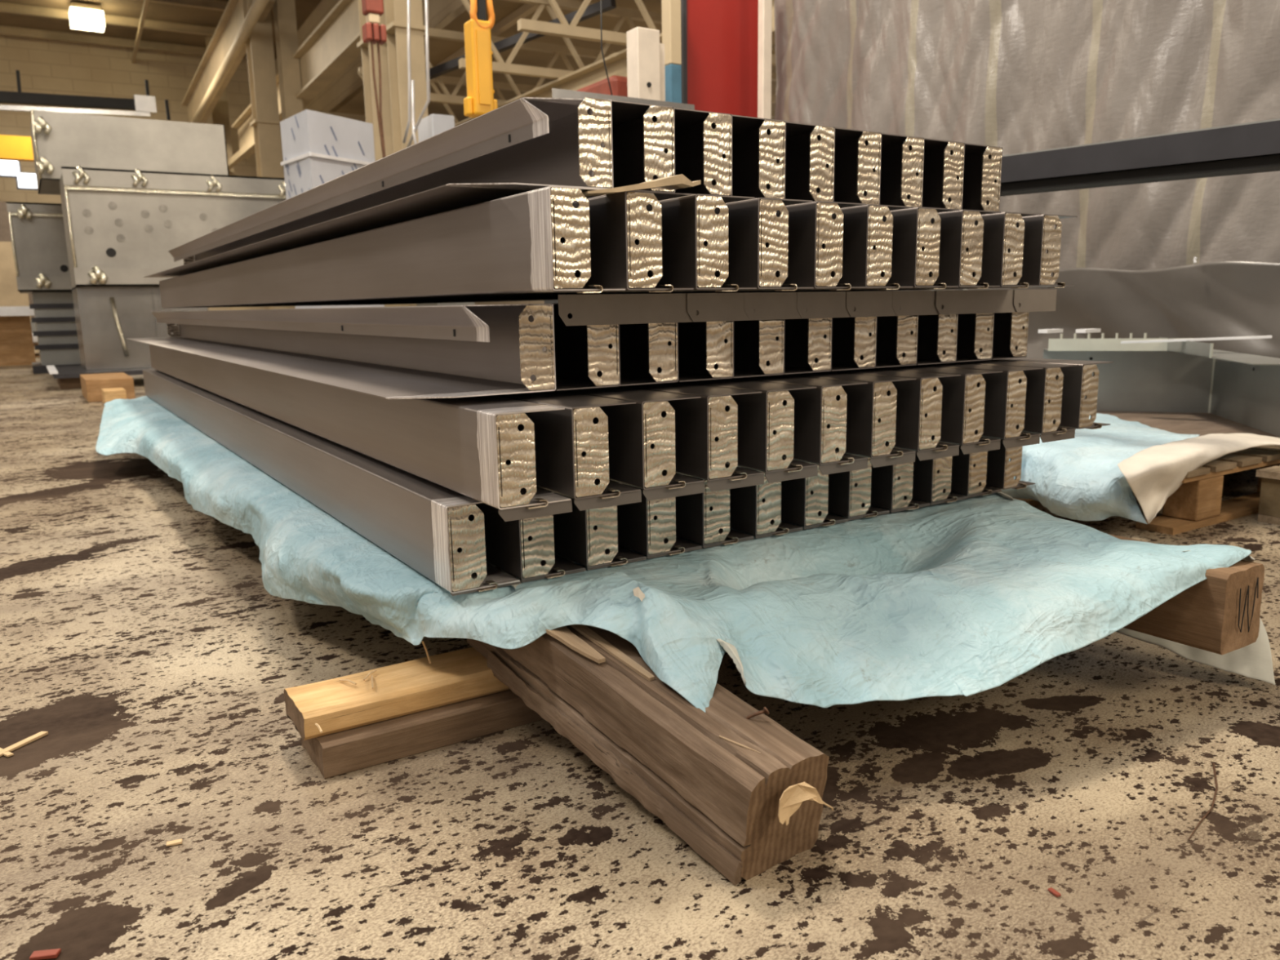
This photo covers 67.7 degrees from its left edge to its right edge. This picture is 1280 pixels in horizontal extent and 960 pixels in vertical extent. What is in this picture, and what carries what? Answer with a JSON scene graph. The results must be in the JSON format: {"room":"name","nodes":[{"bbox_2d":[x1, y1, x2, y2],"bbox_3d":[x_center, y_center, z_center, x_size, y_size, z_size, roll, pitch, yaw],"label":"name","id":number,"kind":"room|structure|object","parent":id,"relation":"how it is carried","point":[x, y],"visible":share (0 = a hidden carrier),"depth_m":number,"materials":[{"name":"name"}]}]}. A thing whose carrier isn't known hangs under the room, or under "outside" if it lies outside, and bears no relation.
{"room":"workspace","nodes":[
{"label":"workspace","id":0,"kind":"room"},
{"bbox_2d":[0,70,170,119],"bbox_3d":[-9.432,-6.327,15.671,3.080,0.702,0.200,-8,12,-32],"label":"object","id":1,"kind":"object","parent":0,"point":[143,105],"visible":0.99,"depth_m":15.76,"materials":[{"name":"metal"}]},
{"bbox_2d":[0,0,321,63],"bbox_3d":[-14.322,-9.076,12.864,21.800,0.650,21.000,-7,12,-29],"label":"ceiling","id":2,"kind":"structure","parent":0,"point":[177,26],"depth_m":23.09,"materials":[{"name":"beige paint"}]},
{"bbox_2d":[0,34,544,310],"bbox_3d":[-15.233,-7.882,25.097,32.000,8.400,0.400,-7,12,-29],"label":"wall","id":3,"kind":"structure","parent":0,"point":[45,66],"depth_m":25.00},
{"bbox_2d":[361,0,386,157],"bbox_3d":[-1.666,-3.951,5.702,0.126,4.151,0.100,-8,12,-32],"label":"hook block","id":4,"kind":"object","parent":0,"point":[372,33],"visible":0.98,"depth_m":5.90,"materials":[{"name":"red paint"}]},
{"bbox_2d":[274,0,538,171],"bbox_3d":[-4.000,-8.511,16.703,0.100,3.100,25.000,-7,12,-29],"label":"wall","id":5,"kind":"structure","parent":0,"point":[348,81],"depth_m":20.45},
{"bbox_2d":[402,0,430,147],"bbox_3d":[-2.508,-4.597,10.594,0.076,1.885,1.071,-8,12,-32],"label":"conduit","id":6,"kind":"object","parent":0,"point":[411,82],"visible":0.89,"depth_m":10.65,"materials":[{"name":"metal"}]},
{"bbox_2d":[463,0,497,118],"bbox_3d":[-0.807,-3.238,4.450,0.160,2.938,0.108,-8,12,-32],"label":"yellow hoist","id":7,"kind":"object","parent":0,"point":[479,100],"visible":0.86,"depth_m":4.63,"materials":[{"name":"paint"}]},
{"bbox_2d":[281,0,776,170],"bbox_3d":[0.668,-7.512,18.575,11.000,0.100,26.800,-7,12,-29],"label":"wall","id":8,"kind":"structure","parent":0,"point":[439,50],"depth_m":14.99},
{"bbox_2d":[454,0,774,126],"bbox_3d":[-4.239,-5.803,17.321,0.300,0.440,21.000,-8,12,-32],"label":"girder","id":9,"kind":"object","parent":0,"point":[615,63],"visible":0.14,"depth_m":11.65,"materials":[{"name":"metal"}]},
{"bbox_2d":[423,27,776,119],"bbox_3d":[0.804,-6.205,15.360,9.241,0.950,0.100,-7,12,-29],"label":"joist","id":10,"kind":"object","parent":9,"relation":"on","point":[452,99],"visible":0.08,"depth_m":13.81,"materials":[{"name":"beige paint"}]},
{"bbox_2d":[458,0,775,103],"bbox_3d":[1.809,-5.909,13.657,9.241,0.950,0.100,-7,12,-29],"label":"roof truss","id":11,"kind":"object","parent":9,"relation":"on","point":[623,13],"visible":0.2,"depth_m":11.97,"materials":[{"name":"metal"}]},
{"bbox_2d":[425,0,616,80],"bbox_3d":[-2.149,-5.641,12.683,4.399,0.649,0.100,6,12,33],"label":"strut","id":12,"kind":"object","parent":11,"relation":"attached to","point":[593,10],"visible":0.42,"depth_m":12.23,"materials":[{"name":"beige metal"}]},
{"bbox_2d":[517,0,775,66],"bbox_3d":[2.714,-5.641,12.124,9.241,0.950,0.100,-7,12,-29],"label":"joist","id":13,"kind":"object","parent":9,"relation":"on","point":[563,29],"visible":0.09,"depth_m":10.22,"materials":[{"name":"beige paint"}]},
{"bbox_2d":[0,346,1279,959],"bbox_3d":[-7.019,-0.755,9.168,30.000,0.120,41.000,-8,12,-32],"label":"floor","id":14,"kind":"structure","parent":0,"point":[140,631],"depth_m":1.45,"materials":[{"name":"paint"}]},
{"bbox_2d":[0,201,35,346],"bbox_3d":[-15.105,-5.122,22.529,2.560,3.900,1.250,-8,12,-32],"label":"tall cabinet","id":15,"kind":"object","parent":14,"relation":"on","point":[10,295],"visible":0.14,"depth_m":22.12,"materials":[{"name":"beige paint"}]},
{"bbox_2d":[0,315,35,365],"bbox_3d":[-9.899,-2.078,14.297,1.371,0.720,1.000,-8,12,-32],"label":"crate","id":16,"kind":"object","parent":14,"relation":"on","point":[16,342],"visible":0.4,"depth_m":14.13,"materials":[{"name":"brown wood"}]},
{"bbox_2d":[29,292,80,373],"bbox_3d":[-7.546,-1.963,12.651,0.950,1.010,1.100,-8,12,-32],"label":"stand","id":17,"kind":"object","parent":14,"relation":"on","point":[55,321],"visible":0.62,"depth_m":12.17,"materials":[{"name":"metal"}]},
{"bbox_2d":[6,201,71,293],"bbox_3d":[-7.526,-2.972,12.358,1.000,1.060,1.342,-8,12,-32],"label":"metal panel","id":18,"kind":"object","parent":17,"relation":"on","point":[37,233],"visible":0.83,"depth_m":11.77,"materials":[{"name":"metal"}]},
{"bbox_2d":[80,372,135,402],"bbox_3d":[-4.766,-0.835,8.537,0.360,0.190,0.900,-8,12,-32],"label":"wood block","id":19,"kind":"object","parent":14,"relation":"on","point":[91,384],"visible":0.81,"depth_m":8.19,"materials":[{"name":"wood"}]},
{"bbox_2d":[46,287,208,389],"bbox_3d":[-5.492,-1.553,10.278,1.580,0.995,1.570,-8,12,-32],"label":"stand","id":20,"kind":"object","parent":14,"relation":"on","point":[105,318],"visible":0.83,"depth_m":9.85,"materials":[{"name":"metal"}]},
{"bbox_2d":[58,165,286,289],"bbox_3d":[-4.618,-2.696,10.498,2.920,1.134,1.442,-8,12,-32],"label":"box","id":21,"kind":"object","parent":20,"relation":"on","point":[122,226],"visible":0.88,"depth_m":9.57,"materials":[{"name":"metal"}]},
{"bbox_2d":[30,109,229,195],"bbox_3d":[-5.913,-3.709,11.051,1.894,0.691,1.637,-8,12,-32],"label":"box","id":22,"kind":"object","parent":21,"relation":"on","point":[59,140],"visible":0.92,"depth_m":10.43,"materials":[{"name":"metal"}]},
{"bbox_2d":[242,0,294,309],"bbox_3d":[-7.044,-6.324,18.091,0.640,7.600,0.640,-8,12,-32],"label":"steel column","id":23,"kind":"structure","parent":14,"relation":"on","point":[265,122],"depth_m":17.81,"materials":[{"name":"metal"}]},
{"bbox_2d":[181,0,275,123],"bbox_3d":[-8.694,-8.825,19.878,0.440,1.746,10.951,-8,12,-32],"label":"girder","id":24,"kind":"object","parent":23,"relation":"attached to","point":[227,47],"visible":0.8,"depth_m":19.81,"materials":[{"name":"metal"}]},
{"bbox_2d":[272,0,302,121],"bbox_3d":[-6.496,-6.313,17.976,0.512,7.600,0.512,-8,12,-32],"label":"steel column","id":25,"kind":"structure","parent":14,"relation":"on","point":[284,11],"depth_m":17.59,"materials":[{"name":"metal"}]},
{"bbox_2d":[231,0,361,159],"bbox_3d":[-6.832,-7.588,18.623,0.300,1.182,10.416,-8,12,-32],"label":"girder","id":26,"kind":"object","parent":25,"relation":"attached to","point":[331,48],"visible":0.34,"depth_m":16.29,"materials":[{"name":"metal"}]},
{"bbox_2d":[280,109,384,308],"bbox_3d":[-2.880,-2.149,9.201,0.902,2.470,1.200,-8,12,-32],"label":"crate","id":27,"kind":"object","parent":14,"relation":"on","point":[318,148],"visible":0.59,"depth_m":8.71,"materials":[{"name":"white"}]},
{"bbox_2d":[284,115,364,198],"bbox_3d":[-2.857,-2.945,8.865,0.701,0.773,0.638,-8,12,-32],"label":"print","id":28,"kind":"object","parent":27,"relation":"attached to","point":[319,150],"depth_m":8.68},
{"bbox_2d":[356,0,403,306],"bbox_3d":[-3.491,-5.409,12.792,0.544,7.600,0.544,-8,12,-32],"label":"steel column","id":29,"kind":"structure","parent":14,"relation":"on","point":[371,112],"depth_m":12.73,"materials":[{"name":"metal"}]},
{"bbox_2d":[384,0,427,306],"bbox_3d":[-2.976,-5.305,12.179,0.576,7.600,0.576,-8,12,-32],"label":"steel column","id":30,"kind":"structure","parent":14,"relation":"on","point":[396,11],"depth_m":12.08,"materials":[{"name":"metal"}]},
{"bbox_2d":[301,668,719,778],"bbox_3d":[-0.213,0.397,1.798,0.797,0.055,0.160,-8,12,-32],"label":"lumber piece","id":31,"kind":"object","parent":14,"relation":"on","point":[337,753],"visible":0.35,"depth_m":1.61,"materials":[{"name":"wood"}]},
{"bbox_2d":[284,640,509,740],"bbox_3d":[-0.239,0.330,1.744,0.746,0.097,0.236,-8,12,-32],"label":"lumber piece","id":32,"kind":"object","parent":31,"relation":"on","point":[319,708],"visible":0.61,"depth_m":1.64,"materials":[{"name":"brown wood"}]},
{"bbox_2d":[626,26,665,101],"bbox_3d":[0.058,-1.402,5.523,0.198,2.233,0.126,-8,12,-32],"label":"post","id":33,"kind":"object","parent":14,"relation":"on","point":[646,70],"visible":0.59,"depth_m":5.30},
{"bbox_2d":[466,566,829,885],"bbox_3d":[-0.040,0.338,1.538,0.162,0.261,0.776,-9,13,-36],"label":"timber beam","id":34,"kind":"structure","parent":14,"relation":"on","point":[717,775],"depth_m":1.34,"materials":[{"name":"brown wood"}]},
{"bbox_2d":[95,395,1275,710],"bbox_3d":[-0.891,-0.076,3.712,1.790,0.289,5.637,-9,13,-35],"label":"sheet","id":35,"kind":"object","parent":34,"relation":"on","point":[970,596],"visible":0.7,"depth_m":1.69,"materials":[{"name":"fabric"}]},
{"bbox_2d":[142,368,520,595],"bbox_3d":[-1.557,-0.230,3.636,0.133,0.158,4.806,-8,12,-32],"label":"beam","id":36,"kind":"structure","parent":35,"relation":"on","point":[407,515],"depth_m":2.04,"materials":[{"name":"metal"}]},
{"bbox_2d":[149,344,572,521],"bbox_3d":[-1.458,-0.369,3.515,0.133,0.173,4.806,-8,12,-32],"label":"beam","id":37,"kind":"structure","parent":36,"relation":"on","point":[452,443],"depth_m":1.77,"materials":[{"name":"metal"}]},
{"bbox_2d":[447,486,586,582],"bbox_3d":[-1.446,-0.246,3.708,0.133,0.158,4.806,-8,12,-32],"label":"beam","id":38,"kind":"structure","parent":35,"relation":"on","point":[534,559],"depth_m":1.72,"materials":[{"name":"metal"}]},
{"bbox_2d":[491,391,641,511],"bbox_3d":[-1.343,-0.384,3.581,0.133,0.173,4.806,-8,12,-32],"label":"beam","id":39,"kind":"structure","parent":38,"relation":"on","point":[558,458],"depth_m":1.59,"materials":[{"name":"metal"}]},
{"bbox_2d":[127,303,555,399],"bbox_3d":[-1.562,-0.562,3.598,0.286,0.152,4.800,-8,12,-32],"label":"beam","id":40,"kind":"structure","parent":39,"relation":"on","point":[435,351],"depth_m":2.13,"materials":[{"name":"metal"}]},
{"bbox_2d":[159,186,625,308],"bbox_3d":[-1.369,-0.710,3.448,0.129,0.156,4.806,-8,12,-32],"label":"beam","id":41,"kind":"structure","parent":40,"relation":"on","point":[506,245],"depth_m":1.83,"materials":[{"name":"metal"}]},
{"bbox_2d":[522,470,646,569],"bbox_3d":[-1.333,-0.261,3.777,0.133,0.158,4.806,-8,12,-32],"label":"beam","id":42,"kind":"structure","parent":35,"relation":"on","point":[600,548],"depth_m":1.78,"materials":[{"name":"metal"}]},
{"bbox_2d":[555,386,704,500],"bbox_3d":[-1.230,-0.399,3.649,0.133,0.173,4.806,-8,12,-32],"label":"beam","id":43,"kind":"structure","parent":42,"relation":"on","point":[633,428],"depth_m":1.66,"materials":[{"name":"metal"}]},
{"bbox_2d":[551,293,639,391],"bbox_3d":[-1.366,-0.595,3.714,0.171,0.167,4.808,-8,12,-32],"label":"beam","id":44,"kind":"structure","parent":43,"relation":"on","point":[587,326],"depth_m":1.74,"materials":[{"name":"metal"}]},
{"bbox_2d":[201,190,693,307],"bbox_3d":[-1.257,-0.725,3.519,0.129,0.156,4.806,-8,12,-32],"label":"beam","id":45,"kind":"structure","parent":44,"relation":"on","point":[617,220],"depth_m":1.52,"materials":[{"name":"metal"}]},
{"bbox_2d":[143,97,613,277],"bbox_3d":[-1.460,-0.918,3.594,0.286,0.152,4.800,-8,12,-32],"label":"beam","id":46,"kind":"structure","parent":45,"relation":"on","point":[523,144],"depth_m":2.03,"materials":[{"name":"metal"}]},
{"bbox_2d":[582,173,700,195],"bbox_3d":[-0.007,-0.466,1.513,0.198,0.038,0.085,-6,12,-26],"label":"strip","id":47,"kind":"object","parent":45,"relation":"on","point":[678,181],"visible":0.89,"depth_m":1.49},
{"bbox_2d":[593,470,702,558],"bbox_3d":[-1.221,-0.277,3.848,0.133,0.158,4.806,-8,12,-32],"label":"beam","id":48,"kind":"structure","parent":35,"relation":"on","point":[637,531],"depth_m":1.85,"materials":[{"name":"metal"}]},
{"bbox_2d":[617,382,764,491],"bbox_3d":[-1.115,-0.414,3.716,0.133,0.173,4.806,-8,12,-32],"label":"beam","id":49,"kind":"structure","parent":48,"relation":"on","point":[698,421],"depth_m":1.72,"materials":[{"name":"metal"}]},
{"bbox_2d":[619,293,698,386],"bbox_3d":[-1.254,-0.610,3.787,0.174,0.167,4.810,-8,12,-32],"label":"beam","id":50,"kind":"structure","parent":49,"relation":"on","point":[649,348],"depth_m":1.81,"materials":[{"name":"metal"}]},
{"bbox_2d":[217,194,756,307],"bbox_3d":[-1.145,-0.740,3.589,0.129,0.156,4.806,-8,12,-32],"label":"beam","id":51,"kind":"structure","parent":50,"relation":"on","point":[689,221],"depth_m":1.59,"materials":[{"name":"metal"}]},
{"bbox_2d":[586,99,675,198],"bbox_3d":[-1.283,-0.940,3.705,0.132,0.152,4.800,-8,12,-32],"label":"beam","id":52,"kind":"structure","parent":51,"relation":"on","point":[643,135],"depth_m":1.75,"materials":[{"name":"metal"}]},
{"bbox_2d":[653,463,753,547],"bbox_3d":[-1.109,-0.292,3.919,0.133,0.158,4.806,-8,12,-32],"label":"beam","id":53,"kind":"structure","parent":35,"relation":"on","point":[695,521],"depth_m":1.92,"materials":[{"name":"metal"}]},
{"bbox_2d":[673,378,817,483],"bbox_3d":[-1.002,-0.430,3.785,0.133,0.173,4.806,-8,12,-32],"label":"beam","id":54,"kind":"structure","parent":53,"relation":"on","point":[761,414],"depth_m":1.79,"materials":[{"name":"metal"}]},
{"bbox_2d":[677,293,755,382],"bbox_3d":[-1.139,-0.625,3.857,0.178,0.167,4.811,-8,12,-32],"label":"beam","id":55,"kind":"structure","parent":54,"relation":"on","point":[706,344],"depth_m":1.88,"materials":[{"name":"metal"}]},
{"bbox_2d":[253,197,813,306],"bbox_3d":[-1.033,-0.755,3.660,0.129,0.156,4.806,-8,12,-32],"label":"beam","id":56,"kind":"structure","parent":55,"relation":"on","point":[753,223],"depth_m":1.66,"materials":[{"name":"metal"}]},
{"bbox_2d":[660,107,732,200],"bbox_3d":[-1.172,-0.955,3.776,0.132,0.152,4.800,-8,12,-32],"label":"beam","id":57,"kind":"structure","parent":56,"relation":"on","point":[703,139],"depth_m":1.81,"materials":[{"name":"metal"}]},
{"bbox_2d":[709,457,803,538],"bbox_3d":[-0.996,-0.307,3.987,0.133,0.158,4.806,-8,12,-32],"label":"beam","id":58,"kind":"structure","parent":35,"relation":"on","point":[748,514],"depth_m":1.99,"materials":[{"name":"metal"}]},
{"bbox_2d":[730,375,867,475],"bbox_3d":[-0.888,-0.445,3.853,0.133,0.173,4.806,-8,12,-32],"label":"beam","id":59,"kind":"structure","parent":58,"relation":"on","point":[817,407],"depth_m":1.85,"materials":[{"name":"metal"}]},
{"bbox_2d":[733,292,806,377],"bbox_3d":[-1.026,-0.640,3.928,0.181,0.167,4.813,-8,12,-32],"label":"beam","id":60,"kind":"structure","parent":59,"relation":"on","point":[759,340],"depth_m":1.95,"materials":[{"name":"metal"}]},
{"bbox_2d":[266,200,866,306],"bbox_3d":[-0.922,-0.770,3.733,0.129,0.156,4.806,-8,12,-32],"label":"beam","id":61,"kind":"structure","parent":60,"relation":"on","point":[811,225],"depth_m":1.73,"materials":[{"name":"metal"}]},
{"bbox_2d":[732,115,786,201],"bbox_3d":[-1.059,-0.969,3.846,0.132,0.152,4.800,-8,12,-32],"label":"beam","id":62,"kind":"structure","parent":61,"relation":"on","point":[758,144],"depth_m":1.89,"materials":[{"name":"metal"}]},
{"bbox_2d":[761,451,848,528],"bbox_3d":[-0.883,-0.322,4.057,0.133,0.158,4.806,-8,12,-32],"label":"beam","id":63,"kind":"structure","parent":35,"relation":"on","point":[799,507],"depth_m":2.06,"materials":[{"name":"metal"}]},
{"bbox_2d":[775,371,915,467],"bbox_3d":[-0.774,-0.460,3.920,0.133,0.173,4.806,-8,12,-32],"label":"beam","id":64,"kind":"structure","parent":63,"relation":"on","point":[866,403],"depth_m":1.92,"materials":[{"name":"metal"}]},
{"bbox_2d":[783,291,855,374],"bbox_3d":[-0.912,-0.655,3.999,0.185,0.167,4.815,-8,12,-32],"label":"beam","id":65,"kind":"structure","parent":64,"relation":"on","point":[807,340],"depth_m":2.02,"materials":[{"name":"metal"}]},
{"bbox_2d":[303,204,913,306],"bbox_3d":[-0.813,-0.786,3.807,0.129,0.156,4.806,-8,12,-32],"label":"beam","id":66,"kind":"structure","parent":65,"relation":"on","point":[864,226],"depth_m":1.80,"materials":[{"name":"metal"}]},
{"bbox_2d":[785,121,835,201],"bbox_3d":[-0.948,-0.983,3.918,0.132,0.152,4.800,-8,12,-32],"label":"beam","id":67,"kind":"structure","parent":66,"relation":"on","point":[810,148],"depth_m":1.96,"materials":[{"name":"metal"}]},
{"bbox_2d":[810,453,889,520],"bbox_3d":[-0.773,-0.338,4.130,0.133,0.158,4.806,-8,12,-32],"label":"beam","id":68,"kind":"structure","parent":35,"relation":"on","point":[845,500],"depth_m":2.13,"materials":[{"name":"metal"}]},
{"bbox_2d":[823,368,960,460],"bbox_3d":[-0.661,-0.475,3.988,0.133,0.173,4.806,-8,12,-32],"label":"beam","id":69,"kind":"structure","parent":68,"relation":"on","point":[915,398],"depth_m":1.99,"materials":[{"name":"metal"}]},
{"bbox_2d":[831,291,900,371],"bbox_3d":[-0.797,-0.670,4.069,0.189,0.167,4.817,-8,12,-32],"label":"beam","id":70,"kind":"structure","parent":69,"relation":"on","point":[854,338],"depth_m":2.09,"materials":[{"name":"metal"}]},
{"bbox_2d":[315,206,959,306],"bbox_3d":[-0.700,-0.801,3.877,0.129,0.156,4.806,-8,12,-32],"label":"beam","id":71,"kind":"structure","parent":70,"relation":"on","point":[913,229],"depth_m":1.87,"materials":[{"name":"metal"}]},
{"bbox_2d":[833,127,881,204],"bbox_3d":[-0.835,-0.997,3.988,0.132,0.152,4.800,-8,12,-32],"label":"beam","id":72,"kind":"structure","parent":71,"relation":"on","point":[858,153],"depth_m":2.03,"materials":[{"name":"metal"}]},
{"bbox_2d":[854,447,929,512],"bbox_3d":[-0.660,-0.353,4.198,0.133,0.158,4.806,-8,12,-32],"label":"beam","id":73,"kind":"structure","parent":35,"relation":"on","point":[887,492],"depth_m":2.20,"materials":[{"name":"metal"}]},
{"bbox_2d":[867,365,1002,454],"bbox_3d":[-0.547,-0.490,4.056,0.133,0.173,4.806,-8,12,-32],"label":"beam","id":74,"kind":"structure","parent":73,"relation":"on","point":[960,393],"depth_m":2.05,"materials":[{"name":"metal"}]},
{"bbox_2d":[875,290,943,368],"bbox_3d":[-0.684,-0.685,4.141,0.192,0.167,4.819,-8,12,-32],"label":"beam","id":75,"kind":"structure","parent":74,"relation":"on","point":[896,335],"depth_m":2.16,"materials":[{"name":"metal"}]},
{"bbox_2d":[352,209,1001,305],"bbox_3d":[-0.590,-0.817,3.950,0.129,0.156,4.806,-8,12,-32],"label":"beam","id":76,"kind":"structure","parent":75,"relation":"on","point":[958,230],"depth_m":1.95,"materials":[{"name":"metal"}]},
{"bbox_2d":[880,133,924,207],"bbox_3d":[-0.724,-1.012,4.059,0.132,0.152,4.800,-8,12,-32],"label":"beam","id":77,"kind":"structure","parent":76,"relation":"on","point":[902,157],"depth_m":2.10,"materials":[{"name":"metal"}]},
{"bbox_2d":[897,441,967,505],"bbox_3d":[-0.547,-0.369,4.268,0.133,0.158,4.806,-8,12,-32],"label":"beam","id":78,"kind":"structure","parent":35,"relation":"on","point":[928,486],"depth_m":2.27,"materials":[{"name":"metal"}]},
{"bbox_2d":[913,363,1042,448],"bbox_3d":[-0.431,-0.505,4.121,0.133,0.173,4.806,-8,12,-32],"label":"beam","id":79,"kind":"structure","parent":78,"relation":"on","point":[1003,389],"depth_m":2.12,"materials":[{"name":"metal"}]},
{"bbox_2d":[916,289,984,364],"bbox_3d":[-0.569,-0.700,4.210,0.196,0.167,4.820,-8,12,-32],"label":"beam","id":80,"kind":"structure","parent":79,"relation":"on","point":[937,335],"depth_m":2.23,"materials":[{"name":"metal"}]},
{"bbox_2d":[362,212,1041,305],"bbox_3d":[-0.478,-0.832,4.020,0.129,0.156,4.806,-8,12,-32],"label":"beam","id":81,"kind":"structure","parent":80,"relation":"on","point":[1001,233],"depth_m":2.02,"materials":[{"name":"metal"}]},
{"bbox_2d":[922,137,964,209],"bbox_3d":[-0.611,-1.026,4.130,0.132,0.152,4.800,-8,12,-32],"label":"beam","id":82,"kind":"structure","parent":81,"relation":"on","point":[944,160],"depth_m":2.17,"materials":[{"name":"metal"}]},
{"bbox_2d":[937,444,1001,497],"bbox_3d":[-0.437,-0.385,4.341,0.133,0.158,4.806,-8,12,-32],"label":"beam","id":83,"kind":"structure","parent":35,"relation":"on","point":[966,478],"depth_m":2.34,"materials":[{"name":"metal"}]},
{"bbox_2d":[949,360,1078,442],"bbox_3d":[-0.319,-0.521,4.191,0.133,0.173,4.806,-8,12,-32],"label":"beam","id":84,"kind":"structure","parent":83,"relation":"on","point":[1042,386],"depth_m":2.19,"materials":[{"name":"metal"}]},
{"bbox_2d":[955,289,1020,362],"bbox_3d":[-0.455,-0.715,4.282,0.199,0.167,4.822,-8,12,-32],"label":"beam","id":85,"kind":"structure","parent":84,"relation":"on","point":[975,331],"depth_m":2.31,"materials":[{"name":"metal"}]},
{"bbox_2d":[400,213,1077,304],"bbox_3d":[-0.367,-0.847,4.093,0.129,0.156,4.806,-8,12,-32],"label":"beam","id":86,"kind":"structure","parent":85,"relation":"on","point":[1040,235],"depth_m":2.09,"materials":[{"name":"metal"}]},
{"bbox_2d":[962,142,1002,211],"bbox_3d":[-0.500,-1.040,4.201,0.132,0.152,4.800,-8,12,-32],"label":"beam","id":87,"kind":"structure","parent":86,"relation":"on","point":[982,163],"depth_m":2.24,"materials":[{"name":"metal"}]},
{"bbox_2d":[973,437,1035,489],"bbox_3d":[-0.325,-0.400,4.408,0.129,0.156,4.806,-8,12,-32],"label":"beam","id":88,"kind":"structure","parent":35,"relation":"on","point":[1001,472],"depth_m":2.41,"materials":[{"name":"metal"}]},
{"bbox_2d":[987,357,1113,429],"bbox_3d":[-0.207,-0.544,4.256,0.129,0.156,4.806,-8,12,-32],"label":"beam","id":89,"kind":"structure","parent":88,"relation":"on","point":[1078,381],"depth_m":2.25,"materials":[{"name":"metal"}]},
{"bbox_2d":[991,288,1057,359],"bbox_3d":[-0.341,-0.730,4.351,0.203,0.167,4.824,-8,12,-32],"label":"beam","id":90,"kind":"structure","parent":89,"relation":"on","point":[1011,330],"depth_m":2.37,"materials":[{"name":"metal"}]},
{"bbox_2d":[777,782,833,825],"bbox_3d":[0.214,0.414,1.227,0.091,0.051,0.013,-5,11,-23],"label":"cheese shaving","id":91,"kind":"object","parent":34,"relation":"attached to","point":[791,799],"visible":1,"depth_m":1.22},
{"bbox_2d":[661,0,681,102],"bbox_3d":[0.217,-1.873,6.259,0.085,2.888,0.100,-8,12,-32],"label":"post","id":92,"kind":"object","parent":14,"relation":"on","point":[671,9],"visible":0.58,"depth_m":6.06,"materials":[{"name":"beige paint"}]},
{"bbox_2d":[680,0,758,117],"bbox_3d":[0.572,-1.959,6.684,0.697,2.892,0.090,-8,12,-32],"label":"column","id":93,"kind":"structure","parent":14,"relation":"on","point":[719,38],"depth_m":6.48,"materials":[{"name":"metal"}]},
{"bbox_2d":[757,0,772,119],"bbox_3d":[0.852,-1.993,6.565,0.075,2.992,0.060,-8,12,-32],"label":"post","id":94,"kind":"object","parent":14,"relation":"on","point":[765,6],"visible":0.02,"depth_m":6.39,"materials":[{"name":"metal"}]},
{"bbox_2d":[773,0,1279,155],"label":"curtain","id":95,"kind":"object","parent":14,"relation":"on","point":[1014,76],"depth_m":5.07,"materials":[{"name":"plastic"}]},
{"bbox_2d":[967,170,1279,358],"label":"curtain","id":96,"kind":"object","parent":14,"relation":"on","point":[1192,258],"depth_m":4.50,"materials":[{"name":"plastic"}]},
{"bbox_2d":[1015,446,1279,534],"bbox_3d":[1.998,-0.094,3.864,1.530,0.197,1.190,-8,12,-32],"label":"pallet","id":97,"kind":"object","parent":14,"relation":"on","point":[1197,503],"visible":0.17,"depth_m":3.11,"materials":[{"name":"brown wood"}]},
{"bbox_2d":[1000,414,1279,524],"bbox_3d":[1.841,-0.087,3.596,1.060,0.232,1.671,2,11,18],"label":"sheet","id":98,"kind":"object","parent":97,"relation":"on","point":[1092,475],"visible":0.84,"depth_m":3.10,"materials":[{"name":"fabric"}]},
{"bbox_2d":[1096,410,1279,438],"bbox_3d":[2.332,-0.245,4.061,2.214,0.014,1.276,-6,12,-25],"label":"board","id":99,"kind":"object","parent":97,"relation":"on","point":[1180,423],"visible":0.2,"depth_m":4.01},
{"bbox_2d":[1043,350,1279,436],"bbox_3d":[2.341,-0.373,3.929,0.647,0.281,1.510,-4,11,-17],"label":"metal panel","id":100,"kind":"object","parent":99,"relation":"on","point":[1159,381],"visible":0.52,"depth_m":4.31,"materials":[{"name":"metal"}]},
{"bbox_2d":[1038,328,1193,351],"bbox_3d":[2.163,-0.646,4.388,0.619,0.092,0.261,3,11,19],"label":"tray","id":101,"kind":"object","parent":100,"relation":"on","point":[1054,344],"visible":0.91,"depth_m":4.30,"materials":[{"name":"metal"}]},
{"bbox_2d":[1120,335,1279,364],"bbox_3d":[2.301,-0.526,3.769,0.472,0.076,1.115,-1,10,0],"label":"frame","id":102,"kind":"object","parent":100,"relation":"on","point":[1187,346],"visible":0.91,"depth_m":3.83,"materials":[{"name":"metal"}]},
{"bbox_2d":[1097,531,1264,654],"bbox_3d":[0.621,0.113,2.478,0.138,0.175,1.791,-8,12,-32],"label":"timber beam","id":103,"kind":"structure","parent":14,"relation":"on","point":[1219,614],"depth_m":1.74,"materials":[{"name":"wood"}]},
{"bbox_2d":[1255,465,1279,524],"bbox_3d":[2.756,0.062,3.015,1.120,0.173,1.000,-8,12,-32],"label":"pallet","id":104,"kind":"object","parent":14,"relation":"on","point":[1268,512],"visible":1,"depth_m":3.11,"materials":[{"name":"brown wood"}]},
{"bbox_3d":[2.090,-0.285,2.462,0.420,1.083,0.430,-8,12,-32],"label":"trestle","id":105,"kind":"object","parent":14,"relation":"on","visible":0},
{"bbox_2d":[1000,118,1279,196],"bbox_3d":[1.626,-1.018,3.035,0.166,0.171,1.934,-8,12,-32],"label":"metal beam","id":106,"kind":"object","parent":105,"relation":"on","point":[1254,147],"visible":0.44,"depth_m":2.98,"materials":[{"name":"metal"}]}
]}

